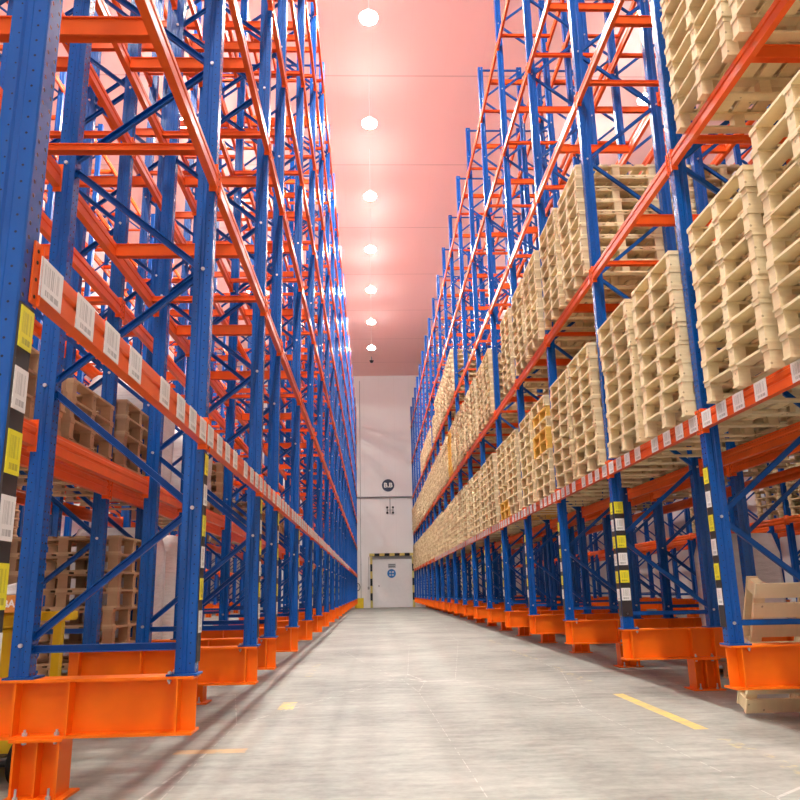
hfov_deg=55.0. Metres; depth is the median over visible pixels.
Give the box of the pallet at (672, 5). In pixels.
[660,0,680,33]
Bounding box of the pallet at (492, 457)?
[486,453,496,467]
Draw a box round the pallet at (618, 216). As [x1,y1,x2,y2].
[560,211,657,256]
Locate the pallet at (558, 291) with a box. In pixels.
[543,283,630,317]
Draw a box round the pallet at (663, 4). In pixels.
[660,0,668,13]
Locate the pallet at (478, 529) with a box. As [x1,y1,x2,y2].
[475,524,520,533]
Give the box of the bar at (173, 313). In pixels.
[170,309,219,316]
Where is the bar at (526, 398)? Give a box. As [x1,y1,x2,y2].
[509,396,541,401]
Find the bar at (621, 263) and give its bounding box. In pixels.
[605,260,658,266]
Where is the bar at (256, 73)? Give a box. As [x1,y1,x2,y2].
[238,71,299,75]
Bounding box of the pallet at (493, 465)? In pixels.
[487,461,496,473]
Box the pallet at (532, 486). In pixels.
[522,480,536,496]
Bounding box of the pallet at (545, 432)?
[532,426,551,448]
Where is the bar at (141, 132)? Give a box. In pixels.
[135,128,186,136]
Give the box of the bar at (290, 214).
[248,211,305,218]
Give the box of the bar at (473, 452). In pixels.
[472,452,495,453]
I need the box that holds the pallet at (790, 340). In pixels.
[779,324,799,360]
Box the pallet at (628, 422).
[607,409,659,443]
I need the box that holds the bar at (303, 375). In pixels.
[302,374,324,377]
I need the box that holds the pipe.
[233,496,411,499]
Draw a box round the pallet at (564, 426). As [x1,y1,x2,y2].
[551,417,572,442]
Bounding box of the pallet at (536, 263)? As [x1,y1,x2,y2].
[522,260,539,292]
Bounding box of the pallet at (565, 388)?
[550,380,569,407]
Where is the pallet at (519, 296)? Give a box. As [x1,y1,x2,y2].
[511,287,522,315]
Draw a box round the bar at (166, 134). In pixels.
[162,131,261,138]
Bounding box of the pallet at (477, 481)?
[473,477,480,488]
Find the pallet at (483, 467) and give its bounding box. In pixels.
[480,462,486,474]
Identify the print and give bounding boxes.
[6,600,14,606]
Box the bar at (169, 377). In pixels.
[100,372,177,380]
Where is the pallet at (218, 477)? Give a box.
[211,473,223,490]
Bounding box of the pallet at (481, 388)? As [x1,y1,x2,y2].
[476,383,483,398]
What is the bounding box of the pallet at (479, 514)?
[474,511,481,520]
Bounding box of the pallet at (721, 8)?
[669,0,782,98]
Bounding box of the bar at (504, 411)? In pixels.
[501,410,530,412]
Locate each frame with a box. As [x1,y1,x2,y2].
[0,0,13,88]
[1,0,225,683]
[17,72,66,536]
[19,0,141,643]
[32,185,52,338]
[36,0,172,674]
[63,124,103,535]
[70,175,114,535]
[72,215,111,536]
[101,258,132,527]
[109,214,154,522]
[110,282,134,527]
[121,0,201,534]
[135,0,272,651]
[167,259,173,371]
[169,274,189,534]
[170,0,287,641]
[170,1,236,613]
[174,305,184,399]
[202,64,258,625]
[205,336,225,604]
[205,352,226,600]
[207,366,217,603]
[209,384,225,602]
[209,393,224,603]
[216,365,242,602]
[219,0,304,630]
[229,126,273,613]
[229,382,244,599]
[229,449,243,598]
[232,393,244,601]
[240,176,287,613]
[260,0,316,619]
[260,219,293,604]
[260,408,266,597]
[277,62,323,615]
[281,261,302,590]
[281,292,305,601]
[283,124,329,612]
[299,173,334,609]
[301,323,316,600]
[301,352,323,602]
[302,213,338,607]
[313,246,341,605]
[315,274,344,604]
[322,297,347,603]
[329,317,349,602]
[329,335,350,601]
[334,351,351,600]
[334,364,353,600]
[352,378,354,599]
[354,388,355,599]
[355,410,356,598]
[356,444,357,598]
[410,406,430,596]
[412,397,431,597]
[414,388,435,597]
[416,376,440,598]
[419,364,445,598]
[421,351,446,599]
[424,335,453,599]
[428,318,460,600]
[432,298,467,601]
[436,275,472,601]
[442,247,486,603]
[448,215,498,604]
[456,176,514,606]
[458,321,493,597]
[465,128,528,608]
[465,298,503,598]
[472,278,514,599]
[477,67,556,610]
[481,247,524,602]
[493,0,592,614]
[493,215,544,600]
[501,176,562,604]
[512,549,521,595]
[516,128,591,606]
[520,542,539,595]
[522,0,643,623]
[535,67,617,606]
[537,537,559,595]
[553,545,557,595]
[559,0,661,612]
[567,0,720,632]
[574,525,601,596]
[575,530,598,595]
[588,516,616,597]
[588,531,607,592]
[602,0,698,617]
[611,513,641,597]
[635,506,654,596]
[635,508,660,599]
[642,502,676,597]
[649,0,799,650]
[656,178,697,601]
[664,497,695,599]
[667,502,691,598]
[686,134,777,547]
[689,106,799,596]
[731,134,799,601]
[746,463,788,599]
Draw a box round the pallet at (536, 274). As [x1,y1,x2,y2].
[523,269,540,301]
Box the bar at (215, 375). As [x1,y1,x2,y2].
[210,370,286,379]
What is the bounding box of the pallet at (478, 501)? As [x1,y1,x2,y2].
[474,497,480,507]
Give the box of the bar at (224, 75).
[189,74,234,77]
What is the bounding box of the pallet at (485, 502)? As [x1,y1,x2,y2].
[481,497,488,508]
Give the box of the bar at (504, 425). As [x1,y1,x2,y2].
[490,423,517,427]
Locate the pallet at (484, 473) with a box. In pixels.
[480,469,486,479]
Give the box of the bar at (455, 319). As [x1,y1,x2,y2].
[455,319,484,320]
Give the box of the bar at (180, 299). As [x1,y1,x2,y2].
[152,296,256,302]
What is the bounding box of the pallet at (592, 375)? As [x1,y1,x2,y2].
[569,368,615,401]
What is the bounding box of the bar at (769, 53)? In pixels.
[751,44,799,62]
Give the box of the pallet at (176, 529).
[158,514,220,530]
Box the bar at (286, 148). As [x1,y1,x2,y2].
[285,147,320,149]
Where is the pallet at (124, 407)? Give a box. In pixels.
[96,399,148,435]
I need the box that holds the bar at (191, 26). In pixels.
[161,20,195,29]
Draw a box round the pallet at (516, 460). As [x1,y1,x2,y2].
[507,455,520,471]
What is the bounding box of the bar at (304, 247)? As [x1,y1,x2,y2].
[302,245,324,250]
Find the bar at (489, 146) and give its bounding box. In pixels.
[476,144,514,148]
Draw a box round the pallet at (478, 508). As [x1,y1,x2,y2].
[475,504,481,513]
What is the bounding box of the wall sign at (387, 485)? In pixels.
[382,479,393,491]
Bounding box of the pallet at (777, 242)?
[763,209,799,264]
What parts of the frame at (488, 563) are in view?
post, post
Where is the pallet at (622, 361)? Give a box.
[603,345,649,385]
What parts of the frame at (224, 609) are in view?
post, post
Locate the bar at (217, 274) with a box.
[214,271,246,277]
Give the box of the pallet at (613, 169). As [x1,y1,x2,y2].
[557,164,655,208]
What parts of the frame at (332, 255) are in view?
post, post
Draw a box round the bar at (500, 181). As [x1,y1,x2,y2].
[496,179,534,184]
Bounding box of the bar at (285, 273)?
[268,271,316,276]
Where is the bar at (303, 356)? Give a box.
[266,354,315,360]
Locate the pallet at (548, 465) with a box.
[534,459,553,478]
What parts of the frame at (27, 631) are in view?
foot plate, post, foot plate, post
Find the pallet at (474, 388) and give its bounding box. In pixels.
[469,385,476,399]
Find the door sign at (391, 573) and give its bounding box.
[387,569,395,577]
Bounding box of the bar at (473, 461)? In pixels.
[465,459,486,463]
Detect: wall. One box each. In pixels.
[6,0,799,578]
[39,185,186,535]
[210,375,542,610]
[578,149,799,617]
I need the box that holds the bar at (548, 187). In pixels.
[544,185,564,189]
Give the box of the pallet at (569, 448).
[553,441,584,464]
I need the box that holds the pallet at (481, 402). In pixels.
[477,396,484,411]
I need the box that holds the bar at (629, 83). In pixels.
[589,80,658,86]
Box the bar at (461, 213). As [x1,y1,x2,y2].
[461,213,491,214]
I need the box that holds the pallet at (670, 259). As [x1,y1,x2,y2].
[631,250,716,306]
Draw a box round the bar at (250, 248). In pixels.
[245,244,289,253]
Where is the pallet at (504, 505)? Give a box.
[500,499,508,511]
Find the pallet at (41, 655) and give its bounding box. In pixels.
[36,639,134,665]
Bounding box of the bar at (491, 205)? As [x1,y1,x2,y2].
[489,204,531,207]
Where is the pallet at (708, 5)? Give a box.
[668,0,779,79]
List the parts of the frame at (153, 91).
post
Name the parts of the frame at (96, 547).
post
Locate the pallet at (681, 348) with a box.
[639,340,728,388]
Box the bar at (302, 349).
[301,348,324,352]
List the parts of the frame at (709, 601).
post, post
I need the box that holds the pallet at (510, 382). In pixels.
[503,373,558,394]
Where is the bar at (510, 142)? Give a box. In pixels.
[508,141,556,144]
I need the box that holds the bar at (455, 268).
[448,267,471,269]
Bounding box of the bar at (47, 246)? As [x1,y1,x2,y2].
[40,244,49,258]
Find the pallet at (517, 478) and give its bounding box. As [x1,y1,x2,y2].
[508,473,520,488]
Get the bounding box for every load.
[62,527,165,671]
[65,375,174,509]
[131,427,212,525]
[162,535,177,638]
[694,533,787,678]
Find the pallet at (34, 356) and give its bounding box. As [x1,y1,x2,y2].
[29,347,66,391]
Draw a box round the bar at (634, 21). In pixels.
[614,15,651,27]
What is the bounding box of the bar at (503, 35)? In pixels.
[502,34,549,37]
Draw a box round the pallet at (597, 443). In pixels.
[574,436,683,463]
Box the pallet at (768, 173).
[754,125,799,196]
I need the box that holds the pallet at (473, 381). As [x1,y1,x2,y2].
[469,379,475,392]
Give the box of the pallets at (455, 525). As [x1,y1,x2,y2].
[13,164,799,568]
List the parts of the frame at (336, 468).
post, post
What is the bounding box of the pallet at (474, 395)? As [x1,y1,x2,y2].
[469,391,476,406]
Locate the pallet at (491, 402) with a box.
[484,398,536,414]
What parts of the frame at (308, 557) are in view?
post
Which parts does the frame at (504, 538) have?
post, post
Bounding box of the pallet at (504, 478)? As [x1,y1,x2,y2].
[498,474,508,488]
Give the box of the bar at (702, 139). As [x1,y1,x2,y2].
[693,135,786,143]
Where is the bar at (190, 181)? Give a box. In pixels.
[184,176,272,186]
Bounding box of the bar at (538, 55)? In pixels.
[534,53,593,57]
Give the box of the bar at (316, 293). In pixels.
[282,292,319,295]
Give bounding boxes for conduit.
[359,381,360,556]
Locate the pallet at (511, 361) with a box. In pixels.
[502,357,531,378]
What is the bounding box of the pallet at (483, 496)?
[480,490,488,501]
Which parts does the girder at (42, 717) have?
plate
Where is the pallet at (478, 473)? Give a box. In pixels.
[473,471,480,481]
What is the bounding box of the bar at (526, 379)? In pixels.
[523,378,547,381]
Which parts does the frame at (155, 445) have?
post, foot plate, post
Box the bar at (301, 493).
[300,492,334,495]
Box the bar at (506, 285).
[502,283,518,288]
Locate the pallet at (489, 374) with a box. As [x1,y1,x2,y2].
[483,369,501,387]
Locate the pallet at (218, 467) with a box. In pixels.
[212,462,233,481]
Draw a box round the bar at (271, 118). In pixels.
[271,118,317,123]
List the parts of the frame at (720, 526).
post, foot plate, post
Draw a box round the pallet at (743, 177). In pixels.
[686,165,798,247]
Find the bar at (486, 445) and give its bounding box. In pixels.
[476,443,496,447]
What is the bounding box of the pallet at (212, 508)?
[210,504,222,514]
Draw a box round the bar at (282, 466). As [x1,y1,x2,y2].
[279,464,323,468]
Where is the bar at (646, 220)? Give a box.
[634,214,711,226]
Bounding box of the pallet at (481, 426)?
[478,417,517,431]
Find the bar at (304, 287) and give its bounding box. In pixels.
[303,286,330,289]
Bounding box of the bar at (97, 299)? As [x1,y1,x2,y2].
[84,296,105,303]
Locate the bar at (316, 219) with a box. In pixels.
[287,218,320,220]
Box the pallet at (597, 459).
[576,450,686,476]
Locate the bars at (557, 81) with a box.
[0,45,749,549]
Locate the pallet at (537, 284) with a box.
[524,279,541,311]
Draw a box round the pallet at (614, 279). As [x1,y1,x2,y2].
[564,260,666,301]
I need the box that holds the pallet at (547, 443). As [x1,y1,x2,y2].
[533,437,552,458]
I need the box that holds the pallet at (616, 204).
[559,199,658,245]
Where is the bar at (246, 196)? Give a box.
[225,192,249,198]
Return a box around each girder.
[0,674,200,799]
[68,646,258,685]
[152,637,276,704]
[201,627,298,651]
[204,605,215,608]
[205,604,218,617]
[231,620,312,639]
[239,616,321,631]
[278,610,334,621]
[298,612,328,641]
[313,608,338,618]
[322,606,341,615]
[422,598,446,609]
[428,599,447,611]
[432,599,462,613]
[436,600,472,614]
[441,601,482,616]
[447,602,493,619]
[454,602,503,622]
[463,603,545,626]
[473,605,562,630]
[487,606,582,635]
[504,609,618,642]
[528,613,675,652]
[563,617,719,667]
[593,597,656,610]
[619,627,793,690]
[640,598,698,616]
[672,600,697,616]
[720,642,799,689]
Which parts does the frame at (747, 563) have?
post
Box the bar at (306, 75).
[271,74,312,77]
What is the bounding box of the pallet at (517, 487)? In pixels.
[508,482,521,496]
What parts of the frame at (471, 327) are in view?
post, post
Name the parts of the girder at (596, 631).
plate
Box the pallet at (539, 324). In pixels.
[526,319,594,345]
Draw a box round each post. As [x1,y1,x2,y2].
[0,0,62,656]
[370,557,372,607]
[412,556,414,606]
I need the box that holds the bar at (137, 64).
[130,57,244,72]
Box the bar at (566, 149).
[560,145,628,153]
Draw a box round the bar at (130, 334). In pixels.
[66,326,136,336]
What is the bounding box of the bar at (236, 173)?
[234,171,298,175]
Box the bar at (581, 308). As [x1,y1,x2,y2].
[573,303,619,312]
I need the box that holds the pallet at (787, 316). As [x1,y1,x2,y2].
[775,295,799,335]
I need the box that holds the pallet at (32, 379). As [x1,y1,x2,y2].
[27,368,67,412]
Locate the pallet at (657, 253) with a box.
[562,248,663,290]
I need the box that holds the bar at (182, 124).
[180,120,226,126]
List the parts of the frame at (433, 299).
post, post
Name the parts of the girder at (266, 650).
plate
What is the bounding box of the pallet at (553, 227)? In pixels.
[539,219,557,258]
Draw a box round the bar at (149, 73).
[147,72,194,75]
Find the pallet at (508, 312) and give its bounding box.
[500,308,510,331]
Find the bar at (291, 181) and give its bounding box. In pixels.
[285,179,324,183]
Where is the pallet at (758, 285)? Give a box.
[696,274,799,343]
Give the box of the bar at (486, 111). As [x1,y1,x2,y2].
[484,110,513,112]
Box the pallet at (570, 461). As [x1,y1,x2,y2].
[555,453,584,476]
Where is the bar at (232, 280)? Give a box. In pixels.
[230,278,296,282]
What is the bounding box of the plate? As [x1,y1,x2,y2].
[388,564,395,567]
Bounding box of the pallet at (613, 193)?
[557,188,656,234]
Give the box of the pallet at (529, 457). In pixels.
[520,450,534,469]
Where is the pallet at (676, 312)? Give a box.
[636,303,724,355]
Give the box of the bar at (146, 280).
[143,279,182,282]
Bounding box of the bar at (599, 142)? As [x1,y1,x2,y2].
[597,141,629,144]
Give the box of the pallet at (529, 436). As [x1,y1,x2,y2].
[519,431,533,450]
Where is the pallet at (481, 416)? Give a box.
[478,410,513,424]
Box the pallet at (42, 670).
[36,658,68,675]
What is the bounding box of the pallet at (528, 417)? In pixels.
[519,411,531,429]
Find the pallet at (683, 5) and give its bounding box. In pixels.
[664,0,690,45]
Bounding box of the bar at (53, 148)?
[48,143,196,154]
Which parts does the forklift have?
post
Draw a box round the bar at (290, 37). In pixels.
[253,34,307,41]
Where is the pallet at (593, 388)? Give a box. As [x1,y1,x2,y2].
[570,382,617,413]
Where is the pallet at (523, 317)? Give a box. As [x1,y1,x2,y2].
[513,314,525,339]
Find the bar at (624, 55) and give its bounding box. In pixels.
[620,53,655,57]
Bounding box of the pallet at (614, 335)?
[598,314,647,357]
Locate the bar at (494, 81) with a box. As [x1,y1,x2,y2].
[491,79,527,84]
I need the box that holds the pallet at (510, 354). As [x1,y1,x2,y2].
[502,348,513,368]
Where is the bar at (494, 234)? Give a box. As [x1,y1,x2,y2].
[480,232,519,236]
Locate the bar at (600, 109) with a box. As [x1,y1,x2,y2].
[595,106,647,113]
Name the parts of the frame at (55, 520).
post, post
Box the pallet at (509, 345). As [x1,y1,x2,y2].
[500,340,512,363]
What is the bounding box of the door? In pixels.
[372,556,411,607]
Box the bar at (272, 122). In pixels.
[251,120,306,126]
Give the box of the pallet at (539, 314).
[525,309,592,338]
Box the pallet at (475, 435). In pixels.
[471,429,513,442]
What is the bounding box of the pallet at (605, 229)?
[562,223,662,263]
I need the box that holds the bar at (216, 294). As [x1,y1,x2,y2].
[214,293,250,295]
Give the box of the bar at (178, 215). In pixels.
[175,211,222,218]
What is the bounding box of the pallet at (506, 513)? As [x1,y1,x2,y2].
[500,507,556,519]
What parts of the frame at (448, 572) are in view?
post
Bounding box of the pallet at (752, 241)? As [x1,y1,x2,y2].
[694,229,799,302]
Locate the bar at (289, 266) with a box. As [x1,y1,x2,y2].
[288,265,326,267]
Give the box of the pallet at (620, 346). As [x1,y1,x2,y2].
[600,329,652,371]
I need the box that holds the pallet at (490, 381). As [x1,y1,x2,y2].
[484,376,502,392]
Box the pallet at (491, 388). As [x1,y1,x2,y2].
[484,384,536,398]
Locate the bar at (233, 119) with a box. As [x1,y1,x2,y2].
[230,117,246,123]
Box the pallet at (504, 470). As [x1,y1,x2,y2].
[497,465,507,479]
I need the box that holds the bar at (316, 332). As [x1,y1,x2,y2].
[287,331,326,333]
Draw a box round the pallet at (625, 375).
[604,360,652,399]
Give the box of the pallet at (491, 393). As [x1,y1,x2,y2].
[484,390,535,407]
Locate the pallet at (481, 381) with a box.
[477,376,482,390]
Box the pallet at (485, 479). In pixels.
[480,476,487,487]
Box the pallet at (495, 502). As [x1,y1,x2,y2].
[489,499,499,510]
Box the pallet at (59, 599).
[42,589,137,608]
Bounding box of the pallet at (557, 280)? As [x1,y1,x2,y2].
[542,273,626,308]
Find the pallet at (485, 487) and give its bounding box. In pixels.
[480,483,487,493]
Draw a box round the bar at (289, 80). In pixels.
[287,79,321,82]
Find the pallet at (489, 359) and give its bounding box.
[483,355,500,371]
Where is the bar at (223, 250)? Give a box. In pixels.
[115,243,238,258]
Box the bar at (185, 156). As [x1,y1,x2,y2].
[184,155,234,158]
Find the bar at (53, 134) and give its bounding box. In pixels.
[49,131,119,138]
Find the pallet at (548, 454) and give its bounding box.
[535,448,552,467]
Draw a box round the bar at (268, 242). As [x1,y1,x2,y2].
[267,241,310,244]
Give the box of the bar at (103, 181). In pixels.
[79,176,146,186]
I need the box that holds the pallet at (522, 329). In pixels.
[512,323,524,348]
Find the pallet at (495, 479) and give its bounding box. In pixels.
[488,476,497,488]
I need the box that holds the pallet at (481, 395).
[477,390,484,405]
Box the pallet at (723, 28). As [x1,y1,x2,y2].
[672,17,799,115]
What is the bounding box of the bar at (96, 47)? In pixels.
[91,43,154,51]
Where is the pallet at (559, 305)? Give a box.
[544,294,631,329]
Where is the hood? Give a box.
[3,613,13,628]
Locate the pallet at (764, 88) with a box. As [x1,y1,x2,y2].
[674,35,799,133]
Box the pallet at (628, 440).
[607,425,743,457]
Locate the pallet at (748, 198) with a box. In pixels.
[689,187,799,265]
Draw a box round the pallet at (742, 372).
[704,344,799,403]
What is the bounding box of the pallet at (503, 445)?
[496,441,506,456]
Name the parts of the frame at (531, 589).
post, post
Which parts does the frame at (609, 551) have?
post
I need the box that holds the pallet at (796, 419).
[787,416,799,424]
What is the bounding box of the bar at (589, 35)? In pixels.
[588,34,618,37]
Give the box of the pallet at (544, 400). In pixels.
[531,395,549,418]
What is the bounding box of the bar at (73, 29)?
[0,15,151,42]
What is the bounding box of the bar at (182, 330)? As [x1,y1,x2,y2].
[176,325,269,335]
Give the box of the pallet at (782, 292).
[769,266,799,312]
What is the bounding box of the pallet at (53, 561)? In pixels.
[9,553,139,572]
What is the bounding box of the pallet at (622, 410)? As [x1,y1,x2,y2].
[606,392,658,428]
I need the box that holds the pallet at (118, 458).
[93,449,145,475]
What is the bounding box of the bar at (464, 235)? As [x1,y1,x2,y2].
[455,234,485,237]
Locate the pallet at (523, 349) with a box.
[515,342,579,366]
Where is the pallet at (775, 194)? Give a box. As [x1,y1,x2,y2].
[760,157,799,218]
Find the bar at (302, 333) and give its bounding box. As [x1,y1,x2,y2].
[282,332,309,335]
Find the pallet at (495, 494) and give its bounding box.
[488,491,498,503]
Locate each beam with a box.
[0,86,63,191]
[16,489,51,513]
[20,444,109,498]
[22,418,38,451]
[28,240,207,450]
[33,319,66,357]
[40,211,122,317]
[55,435,148,497]
[62,10,133,156]
[77,193,158,316]
[95,0,168,156]
[109,481,143,508]
[121,300,153,352]
[133,141,161,210]
[135,0,217,193]
[159,486,181,511]
[159,502,178,519]
[167,355,185,387]
[169,316,189,356]
[170,0,177,9]
[174,221,186,242]
[177,165,196,216]
[185,27,202,87]
[187,0,202,40]
[206,508,224,529]
[206,521,221,536]
[207,420,262,496]
[209,403,225,430]
[210,372,228,405]
[213,294,228,324]
[216,258,232,291]
[217,169,265,316]
[220,129,233,175]
[221,97,235,149]
[224,30,239,87]
[227,0,269,156]
[231,522,245,537]
[231,532,245,543]
[235,406,248,432]
[239,306,251,324]
[242,197,254,242]
[245,108,256,157]
[248,13,258,70]
[261,476,278,510]
[263,442,267,456]
[265,299,281,355]
[267,0,272,12]
[268,193,272,210]
[269,143,283,216]
[272,0,286,88]
[272,58,275,70]
[278,493,299,527]
[278,544,284,554]
[279,464,286,479]
[280,393,287,408]
[281,342,300,405]
[282,320,288,339]
[283,204,301,292]
[284,179,290,208]
[284,256,289,270]
[286,79,303,185]
[289,0,304,86]
[299,517,312,539]
[300,394,313,438]
[302,282,314,343]
[303,182,314,254]
[304,87,315,171]
[305,0,316,90]
[313,0,316,16]
[313,429,322,461]
[313,529,322,547]
[314,341,322,380]
[315,169,323,230]
[315,247,323,303]
[316,16,324,92]
[316,89,323,159]
[323,302,329,339]
[323,373,329,407]
[323,457,329,479]
[323,540,329,553]
[324,93,329,151]
[324,155,329,211]
[324,228,329,274]
[329,405,334,428]
[329,476,334,492]
[330,148,334,198]
[330,207,334,252]
[330,273,334,309]
[330,338,334,368]
[330,548,334,557]
[334,427,338,445]
[334,489,338,502]
[335,201,338,236]
[335,254,338,286]
[335,310,338,337]
[335,367,338,390]
[338,237,341,267]
[338,287,341,313]
[338,338,341,359]
[338,391,341,408]
[338,444,341,458]
[341,268,343,293]
[341,314,343,335]
[344,332,346,354]
[432,311,437,331]
[434,369,439,386]
[437,282,442,310]
[439,348,444,369]
[441,413,447,429]
[443,257,449,285]
[443,478,449,491]
[445,324,451,349]
[445,549,451,555]
[447,392,454,414]
[449,222,457,256]
[450,466,457,482]
[452,294,460,326]
[452,544,460,552]
[455,370,463,396]
[457,177,467,221]
[458,454,467,471]
[460,257,471,297]
[460,537,470,548]
[464,342,474,375]
[467,118,479,177]
[467,436,479,458]
[471,211,484,262]
[471,530,483,543]
[475,309,489,348]
[479,411,494,440]
[480,46,496,122]
[484,150,502,216]
[484,522,500,537]
[489,259,508,313]
[495,380,515,419]
[496,0,509,50]
[500,508,523,529]
[502,65,527,155]
[508,532,522,543]
[509,194,535,268]
[510,129,519,167]
[516,337,545,389]
[523,62,542,122]
[523,490,556,518]
[527,0,551,74]
[532,523,545,534]
[536,95,576,203]
[545,268,591,347]
[546,0,564,50]
[550,511,575,528]
[556,461,608,502]
[576,0,624,107]
[581,497,609,517]
[591,153,670,282]
[602,492,652,516]
[607,410,700,477]
[609,11,637,73]
[618,114,649,165]
[627,466,689,501]
[638,129,665,174]
[652,465,730,500]
[656,90,660,106]
[668,0,795,171]
[698,421,799,475]
[699,359,799,433]
[729,442,799,475]
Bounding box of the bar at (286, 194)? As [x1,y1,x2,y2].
[270,192,316,197]
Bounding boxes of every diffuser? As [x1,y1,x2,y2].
[361,13,375,24]
[363,120,375,128]
[365,194,375,199]
[366,248,374,252]
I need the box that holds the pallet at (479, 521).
[475,518,481,526]
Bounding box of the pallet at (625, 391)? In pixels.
[605,376,656,414]
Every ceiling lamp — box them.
[359,0,377,24]
[362,111,376,128]
[364,149,375,199]
[365,234,375,252]
[366,253,375,292]
[367,318,375,323]
[367,344,374,349]
[637,44,647,104]
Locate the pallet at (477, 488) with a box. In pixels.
[474,484,480,493]
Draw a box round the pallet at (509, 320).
[500,316,511,338]
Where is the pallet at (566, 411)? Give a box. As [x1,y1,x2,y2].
[550,404,571,431]
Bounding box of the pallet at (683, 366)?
[642,358,732,404]
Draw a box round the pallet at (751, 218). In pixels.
[690,208,799,285]
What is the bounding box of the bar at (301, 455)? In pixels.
[279,454,318,456]
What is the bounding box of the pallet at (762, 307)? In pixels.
[699,297,799,362]
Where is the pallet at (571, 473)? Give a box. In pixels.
[556,466,652,487]
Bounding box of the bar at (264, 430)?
[263,429,308,432]
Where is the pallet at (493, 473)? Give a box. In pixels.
[487,468,497,481]
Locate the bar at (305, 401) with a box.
[286,400,326,402]
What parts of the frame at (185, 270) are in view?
post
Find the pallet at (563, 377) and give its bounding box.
[549,369,568,397]
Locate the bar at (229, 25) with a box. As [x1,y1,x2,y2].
[225,21,292,29]
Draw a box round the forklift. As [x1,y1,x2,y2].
[0,610,77,782]
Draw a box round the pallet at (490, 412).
[484,405,533,422]
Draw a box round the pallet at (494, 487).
[488,483,498,494]
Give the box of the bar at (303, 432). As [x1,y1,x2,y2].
[301,432,334,435]
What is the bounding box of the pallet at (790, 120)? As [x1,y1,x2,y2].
[750,96,799,175]
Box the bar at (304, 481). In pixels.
[300,480,329,483]
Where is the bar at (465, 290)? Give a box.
[464,289,496,291]
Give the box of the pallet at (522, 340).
[513,332,526,358]
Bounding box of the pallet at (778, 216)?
[763,185,799,237]
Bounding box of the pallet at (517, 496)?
[508,491,522,506]
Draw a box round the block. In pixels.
[355,598,363,607]
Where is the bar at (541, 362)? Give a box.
[535,359,570,365]
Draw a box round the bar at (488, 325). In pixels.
[485,324,499,329]
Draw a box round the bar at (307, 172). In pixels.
[303,169,330,173]
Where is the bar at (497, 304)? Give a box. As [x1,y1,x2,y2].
[495,303,510,305]
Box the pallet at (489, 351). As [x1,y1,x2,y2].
[482,348,500,367]
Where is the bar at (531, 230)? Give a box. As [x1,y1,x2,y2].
[526,227,537,233]
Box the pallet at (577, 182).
[556,176,654,223]
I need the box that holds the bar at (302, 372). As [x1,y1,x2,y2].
[301,371,319,373]
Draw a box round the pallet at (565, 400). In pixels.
[550,392,570,419]
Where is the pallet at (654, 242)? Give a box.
[561,235,663,278]
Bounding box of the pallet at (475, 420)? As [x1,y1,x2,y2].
[471,416,477,428]
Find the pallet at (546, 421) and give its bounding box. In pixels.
[533,416,550,436]
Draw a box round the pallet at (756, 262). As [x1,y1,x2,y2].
[695,251,799,322]
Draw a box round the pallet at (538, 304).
[524,299,583,328]
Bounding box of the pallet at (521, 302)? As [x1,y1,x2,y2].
[512,297,523,320]
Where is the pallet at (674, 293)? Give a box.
[633,285,721,339]
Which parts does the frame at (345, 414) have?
post, post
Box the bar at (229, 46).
[192,41,276,52]
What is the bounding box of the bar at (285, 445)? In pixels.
[264,443,314,448]
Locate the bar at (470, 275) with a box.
[468,273,502,277]
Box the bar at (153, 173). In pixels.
[150,171,195,175]
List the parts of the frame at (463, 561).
post, post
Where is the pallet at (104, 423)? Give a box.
[62,397,113,440]
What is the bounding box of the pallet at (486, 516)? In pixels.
[482,512,489,521]
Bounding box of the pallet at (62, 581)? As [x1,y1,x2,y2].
[8,571,138,590]
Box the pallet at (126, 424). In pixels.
[114,416,147,445]
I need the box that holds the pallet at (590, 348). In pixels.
[567,342,610,377]
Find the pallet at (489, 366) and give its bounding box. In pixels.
[482,362,502,379]
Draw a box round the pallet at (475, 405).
[470,404,477,416]
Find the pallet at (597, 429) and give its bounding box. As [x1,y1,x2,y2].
[575,423,621,449]
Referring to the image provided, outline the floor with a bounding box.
[0,605,799,799]
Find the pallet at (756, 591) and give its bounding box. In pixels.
[737,576,799,713]
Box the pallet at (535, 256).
[523,250,539,280]
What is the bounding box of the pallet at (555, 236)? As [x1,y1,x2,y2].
[541,229,559,263]
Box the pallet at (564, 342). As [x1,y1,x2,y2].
[526,329,595,357]
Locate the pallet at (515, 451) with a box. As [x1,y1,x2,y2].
[506,447,519,463]
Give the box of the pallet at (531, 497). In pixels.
[522,491,597,506]
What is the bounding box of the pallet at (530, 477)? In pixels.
[521,470,535,487]
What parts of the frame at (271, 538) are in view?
post, post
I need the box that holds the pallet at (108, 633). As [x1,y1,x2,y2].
[38,623,135,644]
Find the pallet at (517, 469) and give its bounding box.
[508,464,520,479]
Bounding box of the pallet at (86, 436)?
[60,417,111,458]
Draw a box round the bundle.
[7,583,16,594]
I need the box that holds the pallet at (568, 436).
[553,429,582,452]
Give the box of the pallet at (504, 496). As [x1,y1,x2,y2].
[498,490,508,503]
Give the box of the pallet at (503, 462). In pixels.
[497,457,506,472]
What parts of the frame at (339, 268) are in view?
post, post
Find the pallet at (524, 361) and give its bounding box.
[515,350,577,375]
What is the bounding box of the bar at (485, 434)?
[485,434,509,435]
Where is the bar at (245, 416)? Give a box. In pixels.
[242,413,303,420]
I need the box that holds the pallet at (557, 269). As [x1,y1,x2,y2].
[543,262,562,294]
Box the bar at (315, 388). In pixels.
[281,387,323,392]
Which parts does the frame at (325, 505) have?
post, post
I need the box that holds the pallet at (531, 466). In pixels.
[521,460,535,477]
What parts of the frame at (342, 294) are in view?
post, post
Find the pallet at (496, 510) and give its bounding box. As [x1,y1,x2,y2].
[489,506,499,517]
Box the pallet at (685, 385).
[641,377,799,420]
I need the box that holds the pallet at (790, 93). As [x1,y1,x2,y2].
[749,70,799,152]

